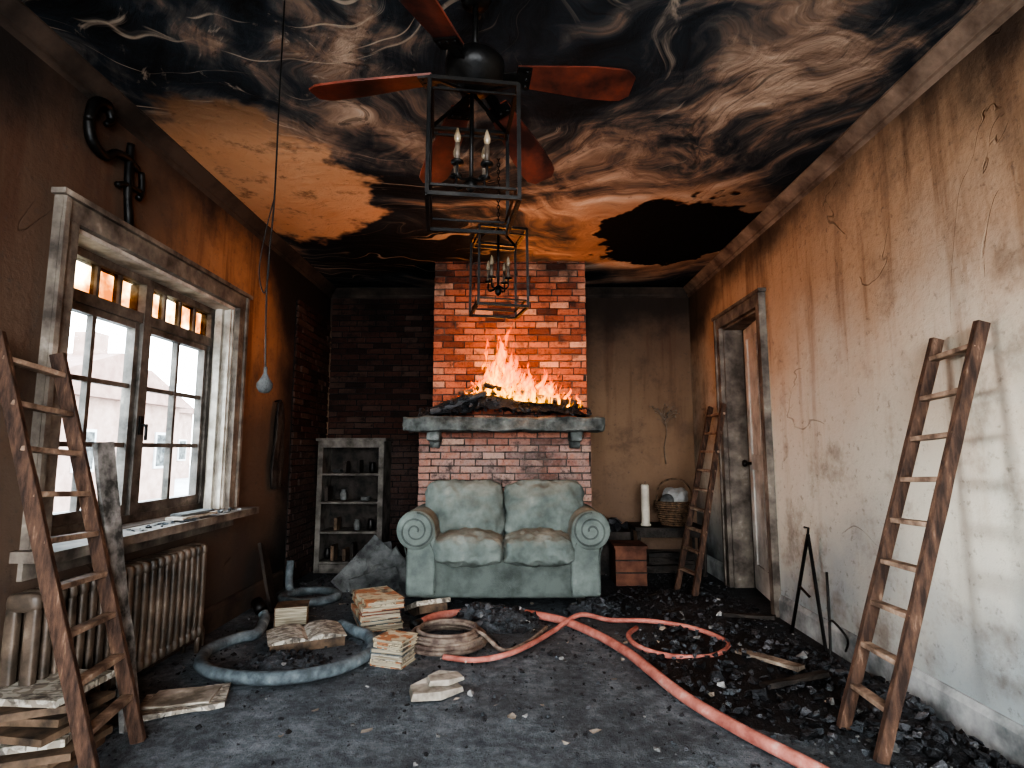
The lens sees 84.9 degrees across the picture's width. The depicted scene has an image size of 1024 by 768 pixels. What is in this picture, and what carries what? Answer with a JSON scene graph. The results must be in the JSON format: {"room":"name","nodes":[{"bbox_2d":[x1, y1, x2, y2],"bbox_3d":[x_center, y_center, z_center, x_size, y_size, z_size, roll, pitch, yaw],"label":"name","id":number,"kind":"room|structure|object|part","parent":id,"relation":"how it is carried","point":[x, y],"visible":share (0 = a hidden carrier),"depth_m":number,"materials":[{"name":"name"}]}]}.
{"room":"fire-damaged room","nodes":[
{"label":"fire-damaged room","id":0,"kind":"room"},
{"bbox_2d":[0,26,330,656],"bbox_3d":[-1.983,-0.032,2.001,0.257,2.770,7.750,0,-7,0],"label":"wall","id":1,"kind":"structure","parent":0,"point":[43,145],"depth_m":3.20,"materials":[{"name":"paint"}]},
{"bbox_2d":[83,96,144,230],"bbox_3d":[-1.862,-1.019,2.628,0.054,0.551,0.404,0,-7,0],"label":"bracket","id":2,"kind":"object","parent":1,"relation":"attached to","point":[95,103],"visible":0.95,"depth_m":2.62,"materials":[{"name":"black metal"}]},
{"bbox_2d":[9,187,258,581],"bbox_3d":[-1.905,0.068,3.031,0.375,1.572,1.700,0,-7,0],"label":"window","id":3,"kind":"structure","parent":1,"relation":"in","point":[215,311],"depth_m":2.99,"materials":[{"name":"paint"}]},
{"bbox_2d":[127,507,240,531],"bbox_3d":[-1.795,0.740,3.161,0.139,0.051,1.053,0,-7,0],"label":"debris","id":4,"kind":"object","parent":3,"relation":"on","point":[186,516],"visible":0.96,"depth_m":3.08,"materials":[{"name":"paper"}]},
{"bbox_2d":[0,0,335,297],"bbox_3d":[-1.854,-1.362,2.157,0.075,0.092,7.350,0,-7,0],"label":"trim","id":5,"kind":"structure","parent":1,"relation":"attached to","point":[16,18],"depth_m":2.75,"materials":[{"name":"brown wood"}]},
{"bbox_2d":[108,570,283,690],"bbox_3d":[-1.882,1.214,1.376,0.022,0.150,6.400,0,-7,0],"label":"baseboard","id":6,"kind":"structure","parent":1,"relation":"attached to","point":[227,609],"depth_m":3.72,"materials":[{"name":"brown wood"}]},
{"bbox_2d":[270,399,284,488],"bbox_3d":[-1.849,0.472,4.407,0.067,0.705,0.223,0,-7,0],"label":"coat","id":7,"kind":"object","parent":1,"relation":"attached to","point":[277,457],"visible":1,"depth_m":4.39,"materials":[{"name":"brown fabric"}]},
{"bbox_2d":[21,0,980,287],"bbox_3d":[0.224,-1.458,2.159,4.670,0.100,7.750,0,-7,0],"label":"ceiling","id":8,"kind":"structure","parent":0,"point":[728,102],"depth_m":2.76,"materials":[{"name":"black paint"}]},
{"bbox_2d":[256,0,284,393],"bbox_3d":[-0.845,-0.693,1.986,0.060,1.460,0.051,5,-8,-36],"label":"cord","id":9,"kind":"object","parent":8,"relation":"hanging from","point":[264,385],"visible":1,"depth_m":1.95,"materials":[{"name":"black rubber"}]},
{"bbox_2d":[309,0,635,183],"bbox_3d":[-0.146,-1.179,1.962,1.189,0.500,1.084,0,-7,0],"label":"ceiling fan","id":10,"kind":"object","parent":8,"relation":"hanging from","point":[474,59],"depth_m":2.03,"materials":[{"name":"brown wood"}]},
{"bbox_2d":[425,74,521,235],"bbox_3d":[-0.142,-0.815,1.959,0.310,0.479,0.310,1,-7,-8],"label":"lantern chandelier","id":11,"kind":"object","parent":8,"relation":"hanging from","point":[470,184],"visible":0.99,"depth_m":1.90,"materials":[{"name":"black metal"}]},
{"bbox_2d":[469,158,528,318],"bbox_3d":[-0.077,-0.850,3.141,0.287,0.913,0.287,2,-7,-13],"label":"lantern chandelier","id":12,"kind":"object","parent":8,"relation":"hanging from","point":[506,275],"visible":0.93,"depth_m":3.12,"materials":[{"name":"black metal"}]},
{"bbox_2d":[326,298,697,549],"bbox_3d":[-0.025,0.408,5.742,3.700,2.770,0.200,0,-7,0],"label":"wall","id":13,"kind":"structure","parent":0,"point":[638,350],"depth_m":5.67,"materials":[{"name":"paint"}]},
{"bbox_2d":[327,299,433,557],"bbox_3d":[-1.315,0.447,5.622,1.066,2.663,0.041,0,-7,0],"label":"brickwork","id":14,"kind":"object","parent":13,"relation":"attached to","point":[381,368],"depth_m":5.67,"materials":[{"name":"red brick"}]},
{"bbox_2d":[331,287,434,297],"bbox_3d":[-1.280,-0.938,5.767,1.190,0.092,0.075,0,-7,0],"label":"trim","id":15,"kind":"structure","parent":13,"relation":"attached to","point":[428,292],"depth_m":5.77,"materials":[{"name":"brown wood"}]},
{"bbox_2d":[585,287,687,297],"bbox_3d":[1.240,-0.939,5.756,1.170,0.092,0.075,0,-7,0],"label":"trim","id":16,"kind":"structure","parent":13,"relation":"attached to","point":[590,292],"depth_m":5.76,"materials":[{"name":"brown wood"}]},
{"bbox_2d":[649,404,676,463],"bbox_3d":[1.509,0.496,5.581,0.281,0.598,0.065,0,-7,0],"label":"dried flower spray","id":17,"kind":"object","parent":13,"relation":"attached to","point":[670,411],"visible":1,"depth_m":5.59,"materials":[{"name":"brown plant"}]},
{"bbox_2d":[646,549,696,565],"bbox_3d":[1.245,1.695,5.473,1.120,0.150,0.022,0,-7,0],"label":"baseboard","id":18,"kind":"structure","parent":13,"relation":"attached to","point":[668,550],"depth_m":5.48,"materials":[{"name":"brown wood"}]},
{"bbox_2d":[73,565,1009,767],"bbox_3d":[0.209,1.392,1.824,4.700,0.100,7.750,0,-7,0],"label":"floor","id":19,"kind":"structure","parent":0,"point":[532,743],"depth_m":2.33,"materials":[{"name":"grey concrete"}]},
{"bbox_2d":[0,669,115,767],"bbox_3d":[-1.682,1.220,1.998,0.393,0.268,0.394,0,-7,0],"label":"pile","id":20,"kind":"object","parent":19,"relation":"on","point":[35,732],"visible":0.82,"depth_m":1.91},
{"bbox_2d":[0,330,146,767],"bbox_3d":[-1.624,0.598,2.043,0.493,1.543,0.358,1,-7,-12],"label":"wooden ladder","id":21,"kind":"object","parent":19,"relation":"on","point":[82,729],"visible":1,"depth_m":1.97,"materials":[{"name":"brown wood"}]},
{"bbox_2d":[0,543,207,689],"bbox_3d":[-1.795,1.139,2.647,0.125,0.595,1.274,0,-7,0],"label":"radiator","id":22,"kind":"object","parent":19,"relation":"on","point":[166,589],"visible":0.61,"depth_m":2.59,"materials":[{"name":"metal"}]},
{"bbox_2d":[92,441,139,732],"bbox_3d":[-1.620,0.819,2.297,0.243,1.162,0.098,5,-8,-35],"label":"plank","id":23,"kind":"object","parent":19,"relation":"on","point":[104,456],"visible":0.62,"depth_m":2.31,"materials":[{"name":"grey wood"}]},
{"bbox_2d":[140,682,230,720],"bbox_3d":[-1.449,1.399,2.480,0.342,0.038,0.246,2,-7,-20],"label":"board","id":24,"kind":"object","parent":19,"relation":"on","point":[169,702],"visible":0.95,"depth_m":2.44,"materials":[{"name":"wood"}]},
{"bbox_2d":[258,543,276,612],"bbox_3d":[-1.737,1.387,3.992,0.108,0.488,0.377,6,-9,-43],"label":"board","id":25,"kind":"object","parent":19,"relation":"on","point":[263,550],"visible":0.87,"depth_m":3.97,"materials":[{"name":"brown wood"}]},
{"bbox_2d":[233,648,332,670],"bbox_3d":[-1.187,1.438,2.911,0.515,0.079,0.427,0,-7,0],"label":"pile","id":26,"kind":"object","parent":19,"relation":"on","point":[274,660],"visible":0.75,"depth_m":2.88,"materials":[{"name":"stone"}]},
{"bbox_2d":[193,597,376,685],"bbox_3d":[-1.214,1.414,3.161,0.963,0.163,1.033,0,-7,0],"label":"hose","id":27,"kind":"object","parent":19,"relation":"on","point":[201,665],"visible":0.94,"depth_m":2.79,"materials":[{"name":"grey rubber"}]},
{"bbox_2d":[273,600,309,627],"bbox_3d":[-1.434,1.497,3.656,0.201,0.120,0.160,2,-7,-15],"label":"book","id":28,"kind":"object","parent":19,"relation":"on","point":[297,611],"visible":0.91,"depth_m":3.60,"materials":[{"name":"beige paper"}]},
{"bbox_2d":[266,620,346,651],"bbox_3d":[-1.205,1.472,3.276,0.420,0.080,0.290,3,-7,-25],"label":"open book","id":29,"kind":"object","parent":19,"relation":"on","point":[318,634],"visible":0.99,"depth_m":3.20,"materials":[{"name":"beige paper"}]},
{"bbox_2d":[277,560,341,606],"bbox_3d":[-1.520,1.484,4.192,0.480,0.265,0.406,0,-7,0],"label":"hose","id":30,"kind":"object","parent":19,"relation":"on","point":[332,594],"visible":0.94,"depth_m":4.26,"materials":[{"name":"grey rubber"}]},
{"bbox_2d":[296,574,351,599],"bbox_3d":[-1.423,1.633,4.596,0.741,0.097,0.865,0,-7,0],"label":"pile","id":31,"kind":"object","parent":19,"relation":"on","point":[324,580],"visible":0.28,"depth_m":4.52,"materials":[{"name":"paint"}]},
{"bbox_2d":[313,438,392,572],"bbox_3d":[-1.506,1.135,5.331,0.660,1.230,0.320,0,-7,0],"label":"bookcase","id":32,"kind":"object","parent":19,"relation":"on","point":[332,452],"visible":0.77,"depth_m":5.41,"materials":[{"name":"paint"}]},
{"bbox_2d":[324,460,375,560],"bbox_3d":[-1.534,1.185,5.303,0.472,0.919,0.182,0,-7,0],"label":"clutter","id":33,"kind":"object","parent":32,"relation":"on","point":[332,554],"visible":0.98,"depth_m":5.25,"materials":[{"name":"black glass"}]},
{"bbox_2d":[331,535,420,598],"bbox_3d":[-1.051,1.470,4.585,0.885,0.485,0.680,0,-7,0],"label":"tarp","id":34,"kind":"object","parent":19,"relation":"on","point":[376,564],"visible":0.56,"depth_m":4.41,"materials":[{"name":"fabric"}]},
{"bbox_2d":[351,586,404,631],"bbox_3d":[-0.882,1.467,3.662,0.286,0.181,0.408,3,-7,-24],"label":"book stack","id":35,"kind":"object","parent":19,"relation":"on","point":[375,609],"visible":0.95,"depth_m":3.52,"materials":[{"name":"paper"}]},
{"bbox_2d":[370,629,417,669],"bbox_3d":[-0.630,1.414,2.990,0.208,0.130,0.182,-2,-7,19],"label":"book stack","id":36,"kind":"object","parent":19,"relation":"on","point":[392,649],"visible":1,"depth_m":2.93,"materials":[{"name":"paper"}]},
{"bbox_2d":[404,597,450,615],"bbox_3d":[-0.585,1.536,3.854,0.240,0.164,0.273,4,-8,-28],"label":"board","id":37,"kind":"object","parent":19,"relation":"on","point":[424,607],"visible":0.82,"depth_m":3.75,"materials":[{"name":"brown wood"}]},
{"bbox_2d":[409,670,473,701],"bbox_3d":[-0.328,1.399,2.603,0.296,0.067,0.185,1,-7,-9],"label":"plaster","id":38,"kind":"object","parent":19,"relation":"on","point":[439,685],"visible":1,"depth_m":2.58,"materials":[{"name":"paint"}]},
{"bbox_2d":[409,618,547,656],"bbox_3d":[-0.212,1.464,3.277,0.877,0.093,0.480,0,-7,0],"label":"hose","id":39,"kind":"object","parent":19,"relation":"on","point":[476,638],"visible":0.83,"depth_m":3.13,"materials":[{"name":"rubber"}]},
{"bbox_2d":[452,601,543,633],"bbox_3d":[-0.109,1.486,3.638,0.629,0.160,0.422,0,-7,0],"label":"pile","id":40,"kind":"object","parent":19,"relation":"on","point":[497,619],"visible":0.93,"depth_m":3.54,"materials":[{"name":"paint"}]},
{"bbox_2d":[396,478,609,603],"bbox_3d":[-0.060,1.174,4.250,1.533,0.900,0.705,0,-7,0],"label":"sofa","id":41,"kind":"object","parent":19,"relation":"on","point":[469,538],"visible":1,"depth_m":3.98,"materials":[{"name":"fabric"}]},
{"bbox_3d":[-0.682,1.243,4.263,0.289,0.612,0.650,0,-7,0],"label":"rolled arm","id":42,"kind":"part","parent":41,"relation":"part of","materials":[{"name":"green fabric"}]},
{"bbox_2d":[425,478,504,532],"bbox_3d":[-0.370,0.988,4.409,0.632,0.492,0.360,0,-7,0],"label":"cushion","id":43,"kind":"object","parent":41,"relation":"on","point":[476,503],"depth_m":4.28,"materials":[{"name":"green fabric"}]},
{"bbox_2d":[431,527,504,567],"bbox_3d":[-0.318,1.221,4.196,0.537,0.292,0.604,0,-7,0],"label":"seat cushion","id":44,"kind":"object","parent":41,"relation":"on","point":[451,547],"depth_m":3.96,"materials":[{"name":"green fabric"}]},
{"bbox_2d":[503,527,575,567],"bbox_3d":[0.195,1.224,4.197,0.537,0.305,0.598,0,-7,0],"label":"seat cushion","id":45,"kind":"object","parent":41,"relation":"on","point":[523,547],"depth_m":3.95,"materials":[{"name":"green fabric"}]},
{"bbox_2d":[503,478,582,534],"bbox_3d":[0.248,0.991,4.403,0.641,0.501,0.367,0,-7,0],"label":"cushion","id":46,"kind":"object","parent":41,"relation":"on","point":[551,503],"depth_m":4.28,"materials":[{"name":"green fabric"}]},
{"bbox_3d":[0.560,1.242,4.258,0.289,0.613,0.650,0,-7,0],"label":"rolled arm","id":47,"kind":"part","parent":41,"relation":"part of","materials":[{"name":"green fabric"}]},
{"bbox_2d":[418,261,591,506],"bbox_3d":[-0.058,0.340,5.178,1.461,2.773,0.941,0,-7,0],"label":"chimney breast","id":48,"kind":"object","parent":19,"relation":"on","point":[549,338],"visible":0.56,"depth_m":4.85,"materials":[{"name":"red brick"}]},
{"bbox_2d":[403,415,604,447],"bbox_3d":[-0.065,0.394,4.586,1.622,0.263,0.370,0,-7,0],"label":"mantel","id":49,"kind":"object","parent":48,"relation":"attached to","point":[434,426],"visible":1,"depth_m":4.43,"materials":[{"name":"grey stone"}]},
{"bbox_2d":[418,381,591,416],"bbox_3d":[-0.063,0.123,4.615,1.412,0.324,0.344,0,-7,0],"label":"debris heap","id":50,"kind":"object","parent":49,"relation":"on","point":[464,404],"visible":0.89,"depth_m":4.50,"materials":[{"name":"brown wood"}]},
{"bbox_2d":[466,333,580,406],"bbox_3d":[0.070,-0.193,4.614,1.051,0.800,0.294,0,-7,0],"label":"flames","id":51,"kind":"object","parent":50,"relation":"on","point":[511,378],"visible":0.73,"depth_m":4.53},
{"bbox_2d":[98,573,926,767],"bbox_3d":[-0.012,1.495,3.397,3.562,0.096,3.715,0,-7,0],"label":"rubble","id":52,"kind":"object","parent":19,"relation":"on","point":[761,692],"visible":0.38,"depth_m":2.61,"materials":[{"name":"black stone"}]},
{"bbox_2d":[229,599,826,744],"bbox_3d":[0.022,1.488,3.184,2.759,0.016,2.145,0,-7,0],"label":"paper scraps","id":53,"kind":"object","parent":19,"relation":"on","point":[512,715],"visible":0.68,"depth_m":2.39,"materials":[{"name":"paper"}]},
{"bbox_2d":[442,612,730,662],"bbox_3d":[0.441,1.472,3.300,1.620,0.084,0.735,0,-7,0],"label":"hose","id":54,"kind":"object","parent":19,"relation":"on","point":[462,659],"visible":0.93,"depth_m":3.25,"materials":[{"name":"red rubber"}]},
{"bbox_2d":[563,596,625,618],"bbox_3d":[0.572,1.532,3.869,0.451,0.122,0.305,0,-7,0],"label":"pile","id":55,"kind":"object","parent":19,"relation":"on","point":[600,606],"visible":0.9,"depth_m":3.81,"materials":[{"name":"stone"}]},
{"bbox_2d":[600,517,630,574],"bbox_3d":[0.883,1.493,5.215,0.399,0.491,0.385,0,-7,0],"label":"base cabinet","id":56,"kind":"object","parent":19,"relation":"on","point":[618,531],"visible":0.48,"depth_m":5.07,"materials":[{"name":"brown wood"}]},
{"bbox_2d":[410,607,829,767],"bbox_3d":[0.510,1.437,2.888,0.783,0.059,2.625,6,-9,-44],"label":"fire hose","id":57,"kind":"object","parent":19,"relation":"on","point":[777,749],"visible":0.73,"depth_m":2.45,"materials":[{"name":"red fabric"}]},
{"bbox_2d":[608,540,647,585],"bbox_3d":[0.992,1.527,4.790,0.280,0.325,0.300,0,-7,0],"label":"wooden crate","id":58,"kind":"object","parent":19,"relation":"on","point":[628,558],"visible":1,"depth_m":4.66,"materials":[{"name":"brown wood"}]},
{"bbox_2d":[628,522,706,576],"bbox_3d":[1.423,1.518,5.162,0.640,0.432,0.380,0,-7,0],"label":"side table","id":59,"kind":"object","parent":19,"relation":"on","point":[656,530],"visible":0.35,"depth_m":5.01,"materials":[{"name":"brown wood"}]},
{"bbox_2d":[640,484,650,525],"bbox_3d":[1.223,1.097,5.142,0.100,0.400,0.100,0,-7,0],"label":"pillar candle","id":60,"kind":"object","parent":59,"relation":"on","point":[645,508],"visible":1,"depth_m":5.11,"materials":[{"name":"wax"}]},
{"bbox_2d":[653,478,691,526],"bbox_3d":[1.503,1.087,5.182,0.388,0.426,0.314,0,-7,0],"label":"wicker basket","id":61,"kind":"object","parent":59,"relation":"on","point":[674,514],"visible":0.79,"depth_m":5.06,"materials":[{"name":"brown wicker"}]},
{"bbox_2d":[660,485,689,501],"bbox_3d":[1.502,1.048,5.171,0.280,0.229,0.223,0,-7,0],"label":"linens","id":62,"kind":"object","parent":61,"relation":"in","point":[672,493],"visible":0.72,"depth_m":5.11,"materials":[{"name":"fabric"}]},
{"bbox_2d":[647,550,695,573],"bbox_3d":[1.428,1.629,5.124,0.537,0.189,0.190,0,-7,0],"label":"firewood","id":63,"kind":"object","parent":19,"relation":"on","point":[658,561],"visible":0.67,"depth_m":5.08,"materials":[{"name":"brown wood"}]},
{"bbox_2d":[602,588,759,630],"bbox_3d":[1.155,1.556,3.992,1.201,0.106,1.079,0,-7,0],"label":"pile","id":64,"kind":"object","parent":19,"relation":"on","point":[702,608],"visible":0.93,"depth_m":3.89,"materials":[{"name":"stone"}]},
{"bbox_2d":[674,403,726,595],"bbox_3d":[1.592,0.914,4.611,0.743,1.516,0.325,5,-8,-38],"label":"wooden ladder","id":65,"kind":"object","parent":19,"relation":"on","point":[697,573],"visible":0.98,"depth_m":4.54,"materials":[{"name":"brown wood"}]},
{"bbox_2d":[641,591,829,689],"bbox_3d":[1.362,1.503,3.448,0.690,0.084,1.669,1,-7,-10],"label":"planks","id":66,"kind":"object","parent":19,"relation":"on","point":[797,667],"visible":0.78,"depth_m":2.81,"materials":[{"name":"brown wood"}]},
{"bbox_2d":[640,620,874,746],"bbox_3d":[1.219,1.443,2.905,1.046,0.080,1.595,0,-7,0],"label":"pile","id":67,"kind":"object","parent":19,"relation":"on","point":[743,673],"visible":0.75,"depth_m":2.66,"materials":[{"name":"stone"}]},
{"bbox_2d":[790,526,827,650],"bbox_3d":[1.736,1.184,3.327,0.062,0.669,0.314,0,-7,0],"label":"tripod","id":68,"kind":"object","parent":19,"relation":"on","point":[807,544],"visible":1,"depth_m":3.31,"materials":[{"name":"black metal"}]},
{"bbox_2d":[787,644,1023,767],"bbox_3d":[1.601,1.355,2.309,0.378,0.127,1.858,0,-7,0],"label":"pile","id":69,"kind":"object","parent":19,"relation":"on","point":[929,742],"visible":0.66,"depth_m":2.15,"materials":[{"name":"stone"}]},
{"bbox_2d":[825,572,848,657],"bbox_3d":[1.698,1.251,2.961,0.101,0.438,0.325,-2,-7,15],"label":"bar","id":70,"kind":"object","parent":69,"relation":"on","point":[826,573],"visible":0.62,"depth_m":3.00,"materials":[{"name":"black metal"}]},
{"bbox_2d":[836,320,990,764],"bbox_3d":[1.557,0.580,2.190,0.540,1.612,0.282,-1,-7,11],"label":"wooden ladder","id":71,"kind":"object","parent":19,"relation":"on","point":[892,707],"visible":0.98,"depth_m":2.10,"materials":[{"name":"brown wood"}]},
{"bbox_2d":[742,329,753,560],"bbox_3d":[2.250,0.264,4.515,0.540,2.770,2.650,0,-7,0],"label":"wall","id":72,"kind":"structure","parent":0,"point":[744,329],"depth_m":5.75,"materials":[{"name":"paint"}]},
{"bbox_2d":[689,6,1023,725],"bbox_3d":[1.889,-0.034,1.984,0.160,2.770,7.750,0,-7,0],"label":"wall","id":73,"kind":"structure","parent":0,"point":[917,236],"depth_m":2.58,"materials":[{"name":"paint"}]},
{"bbox_2d":[697,549,723,581],"bbox_3d":[1.812,1.650,5.089,0.022,0.150,0.790,0,-7,0],"label":"baseboard","id":74,"kind":"structure","parent":73,"relation":"attached to","point":[715,567],"depth_m":4.96,"materials":[{"name":"paint"}]},
{"bbox_2d":[711,288,780,617],"bbox_3d":[1.872,0.495,4.354,0.216,2.273,0.960,0,-7,0],"label":"door frame","id":75,"kind":"structure","parent":73,"relation":"attached to","point":[728,325],"depth_m":4.64,"materials":[{"name":"paint"}]},
{"bbox_2d":[742,320,769,599],"bbox_3d":[1.906,0.560,4.337,0.114,2.120,0.660,-1,-7,9],"label":"door","id":76,"kind":"structure","parent":73,"relation":"in","point":[762,584],"depth_m":4.47,"materials":[{"name":"paint"}]},
{"bbox_2d":[683,0,1023,297],"bbox_3d":[1.771,-1.363,2.141,0.075,0.092,7.350,0,-7,0],"label":"trim","id":77,"kind":"structure","parent":73,"relation":"attached to","point":[987,16],"depth_m":2.68,"materials":[{"name":"paint"}]},
{"bbox_2d":[779,595,1023,765],"bbox_3d":[1.794,1.167,0.973,0.022,0.150,5.620,0,-7,0],"label":"baseboard","id":78,"kind":"structure","parent":73,"relation":"attached to","point":[997,732],"depth_m":2.33,"materials":[{"name":"paint"}]},
{"label":"outside","id":79,"kind":"structure","parent":0,"visible":0},
{"bbox_2d":[53,466,189,512],"bbox_3d":[0.044,2.825,9.737,120.000,0.100,100.000,0,-7,0],"label":"ground","id":80,"kind":"structure","parent":79,"point":[181,487],"depth_m":24.23,"materials":[{"name":"white"}]},
{"bbox_2d":[53,331,192,511],"bbox_3d":[-14.928,1.009,16.561,6.600,5.100,7.600,0,-7,0],"label":"neighbouring house","id":81,"kind":"structure","parent":80,"relation":"on","point":[104,403],"depth_m":16.59,"materials":[{"name":"paint"}]},
{"bbox_2d":[148,370,193,478],"bbox_3d":[-22.375,1.817,28.581,7.600,6.300,9.600,0,-7,0],"label":"neighbouring house","id":82,"kind":"structure","parent":80,"relation":"on","point":[185,415],"depth_m":32.06,"materials":[{"name":"paint"}]}
]}

